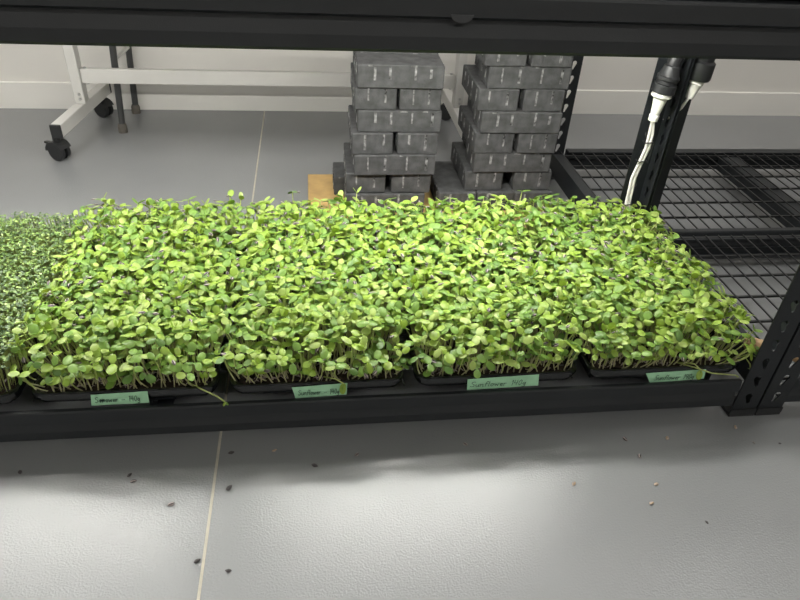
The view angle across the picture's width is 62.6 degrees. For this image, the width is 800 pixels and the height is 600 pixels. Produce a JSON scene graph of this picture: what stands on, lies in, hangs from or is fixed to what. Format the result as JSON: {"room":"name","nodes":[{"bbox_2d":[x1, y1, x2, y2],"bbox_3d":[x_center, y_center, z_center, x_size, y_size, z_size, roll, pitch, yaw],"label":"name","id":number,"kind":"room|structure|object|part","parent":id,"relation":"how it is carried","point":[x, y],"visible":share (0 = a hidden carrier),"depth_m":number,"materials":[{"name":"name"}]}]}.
{"room":"indoor farm","nodes":[
{"label":"indoor farm","id":0,"kind":"room"},
{"bbox_2d":[0,108,799,599],"bbox_3d":[0.732,0.852,0.321,7.200,0.100,5.093,-2,36,-7],"label":"floor","id":1,"kind":"structure","parent":0,"point":[420,513],"depth_m":0.99,"materials":[{"name":"grey concrete"}]},
{"bbox_2d":[109,46,140,133],"bbox_3d":[-0.422,-0.855,1.935,0.950,0.690,0.200,-2,36,-7],"label":"folding table","id":2,"kind":"object","parent":1,"relation":"on","point":[122,127],"visible":0.38,"depth_m":1.99,"materials":[{"name":"grey metal"}]},
{"bbox_3d":[-0.806,-0.785,1.822,0.062,0.644,0.019,-2,36,-7],"label":"leg","id":3,"kind":"part","parent":2,"relation":"part of","materials":[{"name":"grey metal"}]},
{"bbox_3d":[-0.824,-0.882,1.957,0.054,0.644,0.019,-2,36,-7],"label":"leg","id":4,"kind":"part","parent":2,"relation":"part of","materials":[{"name":"grey metal"}]},
{"bbox_2d":[197,111,264,599],"bbox_3d":[-0.156,0.838,0.172,0.004,0.001,5.080,-2,36,-7],"label":"joint","id":5,"kind":"object","parent":1,"relation":"in","point":[225,398],"depth_m":0.96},
{"bbox_2d":[44,45,467,160],"bbox_3d":[-0.364,-0.802,1.821,1.246,0.742,0.450,-2,36,-7],"label":"table","id":6,"kind":"object","parent":1,"relation":"on","point":[58,149],"visible":0.77,"depth_m":1.91,"materials":[{"name":"white metal"}]},
{"bbox_3d":[-0.907,-0.827,1.736,0.028,0.616,0.040,-2,36,-7],"label":"leg","id":7,"kind":"part","parent":6,"relation":"part of","materials":[{"name":"white metal"}]},
{"bbox_3d":[0.194,-0.857,1.876,0.028,0.616,0.040,-2,36,-7],"label":"leg","id":8,"kind":"part","parent":6,"relation":"part of","materials":[{"name":"white metal"}]},
{"bbox_2d":[0,0,799,441],"bbox_3d":[-0.343,-0.427,0.853,1.932,1.253,0.494,-2,36,-7],"label":"storage rack","id":9,"kind":"object","parent":1,"relation":"on","point":[662,30],"visible":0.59,"depth_m":0.74,"materials":[{"name":"black metal"}]},
{"bbox_2d":[0,211,93,403],"bbox_3d":[-0.715,-0.010,1.107,0.278,0.086,0.470,-2,36,-7],"label":"tray","id":10,"kind":"object","parent":9,"relation":"on","point":[26,254],"visible":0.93,"depth_m":1.13,"materials":[{"name":"green plant"}]},
{"bbox_2d":[6,190,251,405],"bbox_3d":[-0.434,-0.032,1.135,0.354,0.119,0.520,-2,36,-7],"label":"tray","id":11,"kind":"object","parent":9,"relation":"on","point":[145,315],"visible":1,"depth_m":1.03,"materials":[{"name":"green plant"}]},
{"bbox_2d":[213,187,411,397],"bbox_3d":[-0.152,-0.041,1.170,0.332,0.127,0.524,-2,36,-7],"label":"tray","id":12,"kind":"object","parent":9,"relation":"on","point":[318,316],"visible":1,"depth_m":1.06,"materials":[{"name":"green plant"}]},
{"bbox_2d":[377,190,596,389],"bbox_3d":[0.132,-0.049,1.211,0.342,0.118,0.526,-2,36,-7],"label":"tray","id":13,"kind":"object","parent":9,"relation":"on","point":[480,318],"visible":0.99,"depth_m":1.10,"materials":[{"name":"green plant"}]},
{"bbox_2d":[508,193,762,381],"bbox_3d":[0.413,-0.054,1.247,0.364,0.120,0.526,-2,36,-7],"label":"tray","id":14,"kind":"object","parent":9,"relation":"on","point":[643,318],"visible":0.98,"depth_m":1.14,"materials":[{"name":"green plant"}]},
{"bbox_2d":[614,58,682,237],"bbox_3d":[0.495,-0.295,1.328,0.046,0.397,0.046,16,37,17],"label":"connector","id":15,"kind":"object","parent":9,"relation":"hanging from","point":[664,87],"visible":0.91,"depth_m":1.25,"materials":[{"name":"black plastic"}]},
{"bbox_2d":[651,58,682,95],"bbox_3d":[0.504,-0.425,1.236,0.047,0.076,0.044,-2,36,-7],"label":"socket","id":16,"kind":"object","parent":15,"relation":"attached to","point":[668,77],"depth_m":1.23,"materials":[{"name":"black plastic"}]},
{"bbox_2d":[308,174,549,229],"bbox_3d":[0.065,-0.263,1.734,0.607,0.009,0.302,-2,36,-7],"label":"plywood board","id":17,"kind":"object","parent":1,"relation":"on","point":[320,186],"visible":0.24,"depth_m":1.74,"materials":[{"name":"brown wood"}]},
{"bbox_2d":[332,162,388,194],"bbox_3d":[-0.079,-0.324,1.754,0.198,0.052,0.099,-1,36,-7],"label":"brick","id":18,"kind":"object","parent":17,"relation":"on","point":[338,167],"visible":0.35,"depth_m":1.71,"materials":[{"name":"grey concrete"}]},
{"bbox_2d":[343,142,385,192],"bbox_3d":[-0.093,-0.342,1.687,0.099,0.052,0.198,-1,36,-6],"label":"brick","id":19,"kind":"object","parent":18,"relation":"on","point":[369,183],"visible":0.56,"depth_m":1.61,"materials":[{"name":"grey concrete"}]},
{"bbox_2d":[344,178,424,212],"bbox_3d":[-0.042,-0.267,1.676,0.198,0.052,0.099,-1,36,-7],"label":"brick","id":20,"kind":"object","parent":17,"relation":"on","point":[370,198],"visible":0.42,"depth_m":1.63,"materials":[{"name":"grey concrete"}]},
{"bbox_2d":[388,175,430,192],"bbox_3d":[0.019,-0.343,1.699,0.099,0.052,0.198,0,36,-6],"label":"brick","id":21,"kind":"object","parent":20,"relation":"on","point":[398,183],"visible":0.38,"depth_m":1.62,"materials":[{"name":"grey concrete"}]},
{"bbox_2d":[352,140,435,174],"bbox_3d":[-0.018,-0.350,1.615,0.198,0.052,0.099,-2,36,-8],"label":"brick","id":22,"kind":"object","parent":21,"relation":"on","point":[394,163],"visible":0.62,"depth_m":1.58,"materials":[{"name":"grey concrete"}]},
{"bbox_3d":[-0.029,-0.407,1.695,0.198,0.052,0.099,-1,36,-7],"label":"brick","id":23,"kind":"object","parent":21,"relation":"on","visible":0},
{"bbox_2d":[348,105,392,153],"bbox_3d":[-0.075,-0.422,1.622,0.099,0.052,0.198,-1,36,-7],"label":"brick","id":24,"kind":"object","parent":23,"relation":"on","point":[361,142],"visible":0.61,"depth_m":1.54,"materials":[{"name":"grey concrete"}]},
{"bbox_2d":[393,132,437,153],"bbox_3d":[0.032,-0.425,1.635,0.099,0.052,0.198,-1,36,-7],"label":"brick","id":25,"kind":"object","parent":23,"relation":"on","point":[405,142],"visible":0.5,"depth_m":1.56,"materials":[{"name":"grey concrete"}]},
{"bbox_2d":[355,103,441,131],"bbox_3d":[-0.006,-0.441,1.565,0.198,0.052,0.099,-2,36,-7],"label":"brick","id":26,"kind":"object","parent":25,"relation":"on","point":[397,120],"visible":0.77,"depth_m":1.52,"materials":[{"name":"grey concrete"}]},
{"bbox_3d":[-0.019,-0.499,1.645,0.198,0.051,0.099,-2,36,-7],"label":"brick","id":27,"kind":"object","parent":25,"relation":"on","visible":0},
{"bbox_2d":[351,62,396,109],"bbox_3d":[-0.065,-0.511,1.569,0.099,0.052,0.198,-1,36,-7],"label":"brick","id":28,"kind":"object","parent":27,"relation":"on","point":[363,98],"visible":0.67,"depth_m":1.49,"materials":[{"name":"grey concrete"}]},
{"bbox_2d":[355,52,444,88],"bbox_3d":[-0.003,-0.522,1.500,0.198,0.052,0.099,-1,36,-7],"label":"brick","id":29,"kind":"object","parent":28,"relation":"on","point":[372,70],"visible":1,"depth_m":1.46,"materials":[{"name":"grey concrete"}]},
{"bbox_2d":[397,88,441,109],"bbox_3d":[0.037,-0.515,1.583,0.099,0.052,0.198,-1,36,-7],"label":"brick","id":30,"kind":"object","parent":27,"relation":"on","point":[407,99],"visible":0.38,"depth_m":1.50,"materials":[{"name":"grey concrete"}]},
{"bbox_2d":[353,51,438,69],"bbox_3d":[-0.013,-0.581,1.582,0.198,0.052,0.099,-2,36,-7],"label":"brick","id":31,"kind":"object","parent":30,"relation":"on","point":[354,52],"visible":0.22,"depth_m":1.53,"materials":[{"name":"grey concrete"}]},
{"bbox_2d":[430,161,475,210],"bbox_3d":[0.133,-0.304,1.745,0.099,0.052,0.198,-1,36,-7],"label":"brick","id":32,"kind":"object","parent":17,"relation":"on","point":[445,182],"visible":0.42,"depth_m":1.69,"materials":[{"name":"grey concrete"}]},
{"bbox_2d":[475,174,513,209],"bbox_3d":[0.231,-0.307,1.757,0.099,0.052,0.198,-1,36,-7],"label":"brick","id":33,"kind":"object","parent":17,"relation":"on","point":[506,189],"visible":0.2,"depth_m":1.67,"materials":[{"name":"grey concrete"}]},
{"bbox_2d":[450,142,503,189],"bbox_3d":[0.199,-0.355,1.732,0.099,0.052,0.198,-2,36,-7],"label":"brick","id":34,"kind":"object","parent":33,"relation":"on","point":[470,180],"visible":0.62,"depth_m":1.66,"materials":[{"name":"grey concrete"}]},
{"bbox_2d":[512,189,550,209],"bbox_3d":[0.327,-0.309,1.769,0.099,0.052,0.198,-2,36,-8],"label":"brick","id":35,"kind":"object","parent":17,"relation":"on","point":[532,194],"visible":0.13,"depth_m":1.68,"materials":[{"name":"grey concrete"}]},
{"bbox_2d":[503,168,551,189],"bbox_3d":[0.323,-0.358,1.747,0.099,0.052,0.198,-2,36,-8],"label":"brick","id":36,"kind":"object","parent":35,"relation":"on","point":[517,180],"visible":0.38,"depth_m":1.67,"materials":[{"name":"grey concrete"}]},
{"bbox_2d":[463,135,466,146],"bbox_3d":[0.273,-0.424,1.746,0.198,0.052,0.099,-1,36,-7],"label":"brick","id":37,"kind":"object","parent":36,"relation":"on","point":[464,138],"visible":0.03,"depth_m":1.76,"materials":[{"name":"grey concrete"}]},
{"bbox_2d":[465,141,551,171],"bbox_3d":[0.272,-0.366,1.665,0.198,0.052,0.099,-2,36,-8],"label":"brick","id":38,"kind":"object","parent":36,"relation":"on","point":[513,161],"visible":0.71,"depth_m":1.63,"materials":[{"name":"grey concrete"}]},
{"bbox_2d":[458,105,514,152],"bbox_3d":[0.214,-0.434,1.665,0.099,0.052,0.198,-2,36,-8],"label":"brick","id":39,"kind":"object","parent":38,"relation":"on","point":[479,142],"visible":0.61,"depth_m":1.59,"materials":[{"name":"grey concrete"}]},
{"bbox_2d":[513,133,557,153],"bbox_3d":[0.323,-0.436,1.677,0.099,0.052,0.198,-1,36,-7],"label":"brick","id":40,"kind":"object","parent":38,"relation":"on","point":[523,143],"visible":0.3,"depth_m":1.60,"materials":[{"name":"grey concrete"}]},
{"bbox_2d":[467,96,473,112],"bbox_3d":[0.279,-0.505,1.681,0.198,0.052,0.099,-2,36,-7],"label":"brick","id":41,"kind":"object","parent":40,"relation":"on","point":[470,104],"visible":0.1,"depth_m":1.69,"materials":[{"name":"grey concrete"}]},
{"bbox_2d":[462,64,519,110],"bbox_3d":[0.218,-0.519,1.605,0.099,0.052,0.198,-1,36,-7],"label":"brick","id":42,"kind":"object","parent":41,"relation":"on","point":[483,98],"visible":0.66,"depth_m":1.53,"materials":[{"name":"grey concrete"}]},
{"bbox_2d":[475,55,479,67],"bbox_3d":[0.292,-0.594,1.627,0.198,0.052,0.099,-2,36,-8],"label":"brick","id":43,"kind":"object","parent":42,"relation":"on","point":[477,60],"visible":0.06,"depth_m":1.64,"materials":[{"name":"grey concrete"}]},
{"bbox_2d":[518,89,564,111],"bbox_3d":[0.326,-0.522,1.619,0.099,0.052,0.198,-1,36,-7],"label":"brick","id":44,"kind":"object","parent":41,"relation":"on","point":[538,100],"visible":0.42,"depth_m":1.54,"materials":[{"name":"grey concrete"}]},
{"bbox_2d":[478,60,571,89],"bbox_3d":[0.291,-0.535,1.545,0.198,0.052,0.099,-2,36,-7],"label":"brick","id":45,"kind":"object","parent":44,"relation":"on","point":[493,77],"visible":0.8,"depth_m":1.51,"materials":[{"name":"grey concrete"}]},
{"bbox_2d":[476,54,526,66],"bbox_3d":[0.225,-0.602,1.542,0.099,0.052,0.198,-2,36,-8],"label":"brick","id":46,"kind":"object","parent":45,"relation":"on","point":[486,59],"visible":0.16,"depth_m":1.47,"materials":[{"name":"grey concrete"}]},
{"bbox_2d":[526,55,573,67],"bbox_3d":[0.332,-0.604,1.555,0.099,0.052,0.198,-2,36,-8],"label":"brick","id":47,"kind":"object","parent":45,"relation":"on","point":[532,60],"visible":0.2,"depth_m":1.48,"materials":[{"name":"grey concrete"}]},
{"bbox_2d":[472,105,562,133],"bbox_3d":[0.282,-0.446,1.598,0.198,0.052,0.099,-1,36,-7],"label":"brick","id":48,"kind":"object","parent":40,"relation":"on","point":[519,121],"visible":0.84,"depth_m":1.56,"materials":[{"name":"grey concrete"}]},
{"bbox_2d":[549,56,799,246],"bbox_3d":[1.287,-0.760,1.468,1.626,1.253,0.493,-2,36,-7],"label":"storage rack","id":49,"kind":"object","parent":1,"relation":"on","point":[738,166],"visible":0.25,"depth_m":1.78,"materials":[{"name":"black metal"}]},
{"bbox_2d":[641,58,799,414],"bbox_3d":[1.364,-0.473,1.071,1.589,1.253,0.494,-2,36,-7],"label":"storage rack","id":50,"kind":"object","parent":1,"relation":"on","point":[755,246],"depth_m":1.36,"materials":[{"name":"black metal"}]},
{"bbox_2d":[668,59,715,118],"bbox_3d":[0.564,-0.423,1.259,0.057,0.181,0.048,-2,36,-7],"label":"connector","id":51,"kind":"object","parent":50,"relation":"attached to","point":[703,69],"visible":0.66,"depth_m":1.24,"materials":[{"name":"black plastic"}]},
{"bbox_2d":[689,59,715,82],"bbox_3d":[0.573,-0.458,1.232,0.045,0.092,0.043,-2,36,-7],"label":"socket","id":52,"kind":"object","parent":51,"relation":"attached to","point":[703,69],"depth_m":1.23,"materials":[{"name":"black plastic"}]},
{"bbox_3d":[0.649,0.086,1.150,0.090,0.024,0.024,16,37,17],"label":"wooden handle","id":53,"kind":"part","parent":50,"relation":"part of","materials":[{"name":"brown wood"}]},
{"bbox_2d":[0,44,799,92],"bbox_3d":[0.497,-1.774,1.617,7.400,2.850,0.100,-2,36,-7],"label":"wall","id":54,"kind":"structure","parent":0,"point":[18,62],"depth_m":2.15,"materials":[{"name":"white paint"}]},
{"bbox_2d":[0,81,799,115],"bbox_3d":[0.436,-0.700,2.316,7.200,0.085,0.007,-2,36,-7],"label":"baseboard","id":55,"kind":"structure","parent":54,"relation":"attached to","point":[13,94],"depth_m":2.21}
]}

